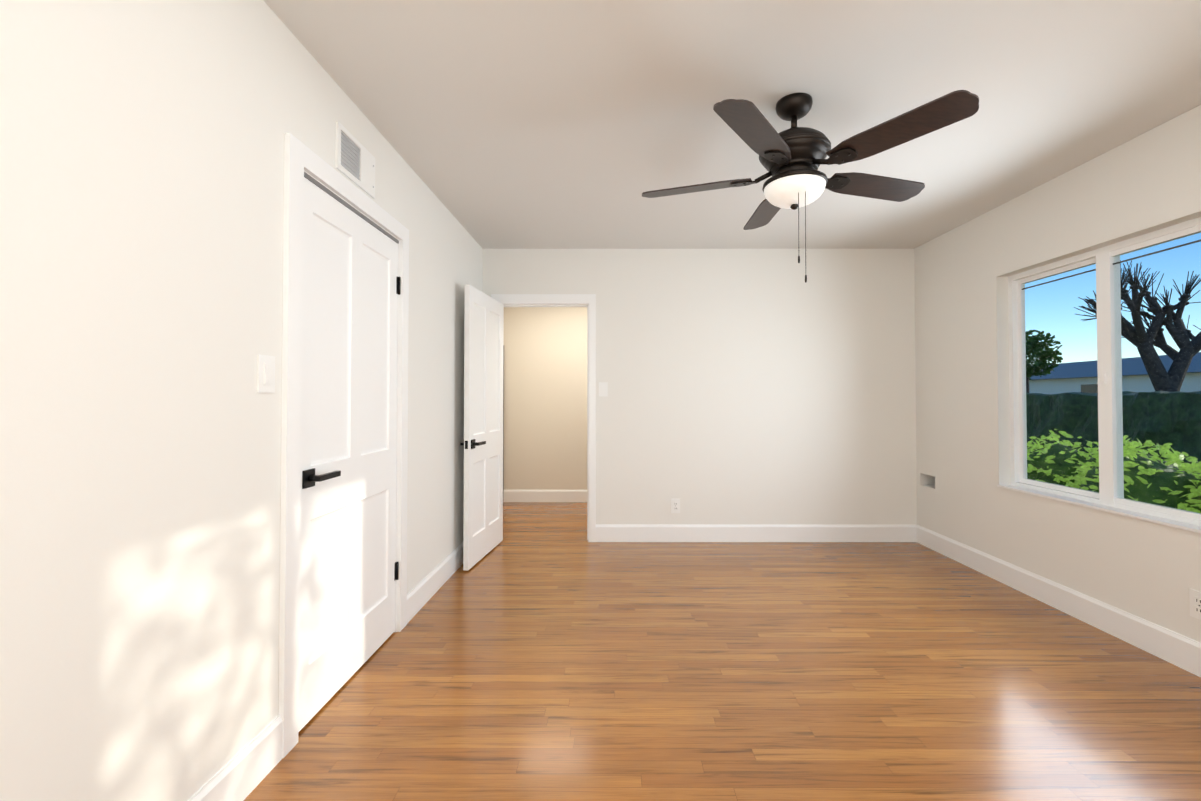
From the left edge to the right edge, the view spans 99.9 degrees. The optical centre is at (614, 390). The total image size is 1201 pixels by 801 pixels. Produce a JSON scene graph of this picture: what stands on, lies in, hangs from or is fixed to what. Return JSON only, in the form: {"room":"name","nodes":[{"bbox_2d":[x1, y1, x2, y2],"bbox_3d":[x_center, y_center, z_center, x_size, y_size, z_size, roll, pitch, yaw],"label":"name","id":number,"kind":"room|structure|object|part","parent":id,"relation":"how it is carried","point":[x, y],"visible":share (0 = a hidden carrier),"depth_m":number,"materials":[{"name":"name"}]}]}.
{"room":"empty bedroom","nodes":[
{"label":"empty bedroom","id":0,"kind":"room"},
{"bbox_2d":[0,0,482,800],"bbox_3d":[-1.177,-0.009,1.734,0.140,2.440,5.224,0,-1,0],"label":"wall","id":1,"kind":"structure","parent":0,"point":[140,284],"depth_m":1.22,"materials":[{"name":"white paint"}]},
{"bbox_2d":[187,715,282,800],"bbox_3d":[-1.102,1.120,0.452,0.015,0.141,2.418,0,-1,0],"label":"baseboard","id":2,"kind":"structure","parent":1,"relation":"attached to","point":[242,774],"depth_m":1.51,"materials":[{"name":"white wood"}]},
{"bbox_2d":[257,354,274,392],"bbox_3d":[-1.101,-0.053,1.600,0.012,0.118,0.074,0,-1,0],"label":"light switch","id":3,"kind":"object","parent":1,"relation":"attached to","point":[265,373],"visible":1,"depth_m":1.59,"materials":[{"name":"white plastic"}]},
{"bbox_2d":[278,133,408,757],"bbox_3d":[-1.156,0.210,2.166,0.100,2.015,0.855,0,-1,0],"label":"door frame","id":4,"kind":"structure","parent":1,"relation":"attached to","point":[397,400],"depth_m":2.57,"materials":[{"name":"white wood"}]},
{"bbox_2d":[298,177,397,731],"bbox_3d":[-1.128,0.224,2.165,0.135,1.968,0.810,0,-1,0],"label":"closet door","id":5,"kind":"structure","parent":1,"relation":"in","point":[348,468],"depth_m":2.09,"materials":[{"name":"white wood"}]},
{"bbox_3d":[-1.128,0.318,1.857,0.135,0.064,0.197,0,-1,0],"label":"handle","id":6,"kind":"part","parent":5,"relation":"part of","materials":[{"name":"black metal"}]},
{"bbox_2d":[304,172,398,243],"bbox_3d":[-1.126,-0.769,2.181,0.040,0.016,0.813,0,-1,0],"label":"trim","id":7,"kind":"structure","parent":1,"relation":"attached to","point":[332,194],"depth_m":2.09,"materials":[{"name":"white wood"}]},
{"bbox_2d":[335,121,374,198],"bbox_3d":[-1.100,-0.976,2.156,0.012,0.187,0.311,0,-1,0],"label":"air vent","id":8,"kind":"object","parent":1,"relation":"in","point":[354,160],"visible":1,"depth_m":2.13,"materials":[{"name":"white metal"}]},
{"bbox_2d":[394,277,400,580],"bbox_3d":[-1.119,0.188,2.570,0.044,1.543,0.026,0,-1,0],"label":"closet door hinge","id":9,"kind":"object","parent":1,"relation":"attached to","point":[398,289],"visible":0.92,"depth_m":2.56,"materials":[{"name":"black metal"}]},
{"bbox_2d":[407,542,462,622],"bbox_3d":[-1.096,1.167,3.413,0.015,0.141,1.547,0,-1,0],"label":"baseboard","id":10,"kind":"structure","parent":1,"relation":"attached to","point":[425,589],"depth_m":3.03,"materials":[{"name":"white wood"}]},
{"bbox_2d":[503,307,586,489],"bbox_3d":[0.115,0.057,5.875,3.380,2.440,0.140,0,-1,0],"label":"wall","id":11,"kind":"structure","parent":0,"point":[545,398],"depth_m":5.81,"materials":[{"name":"beige paint"}]},
{"bbox_2d":[503,345,503,490],"bbox_3d":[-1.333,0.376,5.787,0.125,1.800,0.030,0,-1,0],"label":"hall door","id":12,"kind":"structure","parent":11,"relation":"in","point":[503,417],"depth_m":5.78,"materials":[{"name":"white wood"}]},
{"bbox_2d":[503,490,586,501],"bbox_3d":[0.115,1.205,5.779,3.100,0.141,0.015,0,-1,0],"label":"baseboard","id":13,"kind":"structure","parent":11,"relation":"attached to","point":[544,495],"depth_m":5.77,"materials":[{"name":"white wood"}]},
{"bbox_2d":[483,249,916,524],"bbox_3d":[0.704,0.032,4.272,3.892,2.440,0.140,0,-1,0],"label":"wall","id":14,"kind":"structure","parent":0,"point":[758,387],"depth_m":4.20,"materials":[{"name":"white paint"}]},
{"bbox_2d":[460,284,503,569],"bbox_3d":[-0.978,0.253,3.828,0.135,1.959,0.743,0,-1,6],"label":"entry door","id":15,"kind":"structure","parent":14,"relation":"in","point":[482,443],"depth_m":3.74,"materials":[{"name":"white wood"}]},
{"bbox_3d":[-1.005,0.372,3.554,0.135,0.064,0.197,0,-1,6],"label":"handle","id":16,"kind":"part","parent":15,"relation":"part of","materials":[{"name":"black metal"}]},
{"bbox_2d":[491,294,595,541],"bbox_3d":[-0.590,0.224,4.274,0.870,2.055,0.181,0,-1,0],"label":"door frame","id":17,"kind":"structure","parent":14,"relation":"attached to","point":[590,299],"depth_m":4.20,"materials":[{"name":"white wood"}]},
{"bbox_2d":[599,382,607,395],"bbox_3d":[-0.092,-0.012,4.198,0.074,0.118,0.012,0,-1,0],"label":"light switch","id":18,"kind":"object","parent":14,"relation":"attached to","point":[603,388],"visible":1,"depth_m":4.20,"materials":[{"name":"white plastic"}]},
{"bbox_2d":[671,499,679,512],"bbox_3d":[0.509,0.955,4.183,0.074,0.118,0.010,0,-1,0],"label":"electrical outlet","id":19,"kind":"object","parent":14,"relation":"attached to","point":[675,505],"visible":1,"depth_m":4.18,"materials":[{"name":"white plastic"}]},
{"bbox_2d":[596,524,916,541],"bbox_3d":[1.176,1.180,4.175,2.668,0.141,0.015,0,-1,0],"label":"baseboard","id":20,"kind":"structure","parent":14,"relation":"attached to","point":[730,533],"depth_m":4.17,"materials":[{"name":"white wood"}]},
{"bbox_2d":[244,502,1200,800],"bbox_3d":[0.533,1.274,2.511,4.228,0.100,6.826,0,-1,0],"label":"floor","id":21,"kind":"structure","parent":0,"point":[544,652],"depth_m":2.05,"materials":[{"name":"brown wood"}]},
{"bbox_2d":[263,0,1200,248],"bbox_3d":[0.699,-1.279,1.750,3.892,0.100,5.224,0,-1,0],"label":"ceiling","id":22,"kind":"structure","parent":0,"point":[541,124],"depth_m":2.09,"materials":[{"name":"white paint"}]},
{"bbox_2d":[642,90,978,282],"bbox_3d":[0.766,-0.829,2.189,1.278,0.786,1.234,0,-1,0],"label":"ceiling fan","id":23,"kind":"object","parent":22,"relation":"hanging from","point":[792,158],"visible":1,"depth_m":2.02,"materials":[{"name":"brown metal"}]},
{"bbox_3d":[0.763,-0.828,2.136,0.248,0.082,0.248,0,-1,0],"label":"lamp shade","id":24,"kind":"part","parent":23,"relation":"part of","materials":[{"name":"white glass"}]},
{"bbox_3d":[0.763,-0.667,2.051,0.035,0.458,0.018,0,-1,0],"label":"chain","id":25,"kind":"part","parent":23,"relation":"part of","materials":[{"name":"brown metal"}]},
{"bbox_2d":[914,105,1200,642],"bbox_3d":[2.575,-0.009,1.726,0.140,2.440,5.224,0,-1,0],"label":"wall","id":26,"kind":"structure","parent":0,"point":[1149,181],"depth_m":3.06,"materials":[{"name":"white paint"}]},
{"bbox_2d":[920,473,935,489],"bbox_3d":[2.509,0.721,4.038,0.002,0.105,0.198,0,-1,0],"label":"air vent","id":27,"kind":"object","parent":26,"relation":"in","point":[930,475],"visible":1,"depth_m":4.02,"materials":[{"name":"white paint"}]},
{"bbox_2d":[916,525,1200,676],"bbox_3d":[2.498,1.140,1.708,0.015,0.141,4.944,0,-1,0],"label":"baseboard","id":28,"kind":"structure","parent":26,"relation":"attached to","point":[1175,648],"depth_m":2.70,"materials":[{"name":"white wood"}]},
{"bbox_2d":[997,485,1200,532],"bbox_3d":[2.538,0.608,2.644,0.087,0.012,1.288,0,-1,0],"label":"window sill","id":29,"kind":"structure","parent":26,"relation":"attached to","point":[1165,521],"depth_m":2.55,"materials":[{"name":"white wood"}]},
{"bbox_2d":[1008,217,1200,525],"bbox_3d":[2.607,-0.073,2.654,0.079,1.373,1.288,0,-1,0],"label":"window","id":30,"kind":"structure","parent":26,"relation":"in","point":[1106,260],"depth_m":2.65,"materials":[{"name":"white plastic"}]},
{"bbox_2d":[1189,588,1200,619],"bbox_3d":[2.501,0.918,2.155,0.010,0.118,0.074,0,-1,0],"label":"electrical outlet","id":31,"kind":"object","parent":26,"relation":"attached to","point":[1195,602],"visible":1,"depth_m":2.17,"materials":[{"name":"white plastic"}]},
{"label":"outside","id":32,"kind":"structure","parent":0,"visible":0},
{"bbox_3d":[36.372,1.891,9.859,67.402,0.200,100.000,0,-1,0],"label":"ground","id":33,"kind":"structure","parent":32,"visible":0},
{"bbox_2d":[1025,330,1062,392],"bbox_3d":[12.697,-0.003,15.664,1.808,3.773,2.071,0,-1,0],"label":"leafy tree","id":34,"kind":"object","parent":33,"relation":"on","point":[1036,349],"depth_m":15.08,"materials":[{"name":"green plant"}]},
{"bbox_2d":[1026,391,1200,476],"bbox_3d":[9.784,0.966,11.935,1.501,1.924,48.120,0,-1,0],"label":"hedge","id":35,"kind":"object","parent":33,"relation":"on","point":[1149,421],"depth_m":8.85,"materials":[{"name":"green plant"}]},
{"bbox_2d":[1027,429,1200,512],"bbox_3d":[3.284,0.970,2.639,1.204,1.412,3.488,0,-1,0],"label":"bush","id":36,"kind":"object","parent":33,"relation":"on","point":[1172,489],"depth_m":2.98,"materials":[{"name":"green plant"}]},
{"bbox_2d":[1029,352,1200,393],"bbox_3d":[34.116,-0.031,31.897,9.000,4.350,41.000,0,-1,0],"label":"house","id":37,"kind":"structure","parent":33,"relation":"on","point":[1071,377],"depth_m":31.98,"materials":[{"name":"white paint"}]},
{"bbox_2d":[1074,260,1200,391],"bbox_3d":[12.947,-0.612,12.029,3.520,4.890,2.507,0,-1,0],"label":"bare tree","id":38,"kind":"object","parent":33,"relation":"on","point":[1179,367],"depth_m":11.56,"materials":[{"name":"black plant"}]}
]}

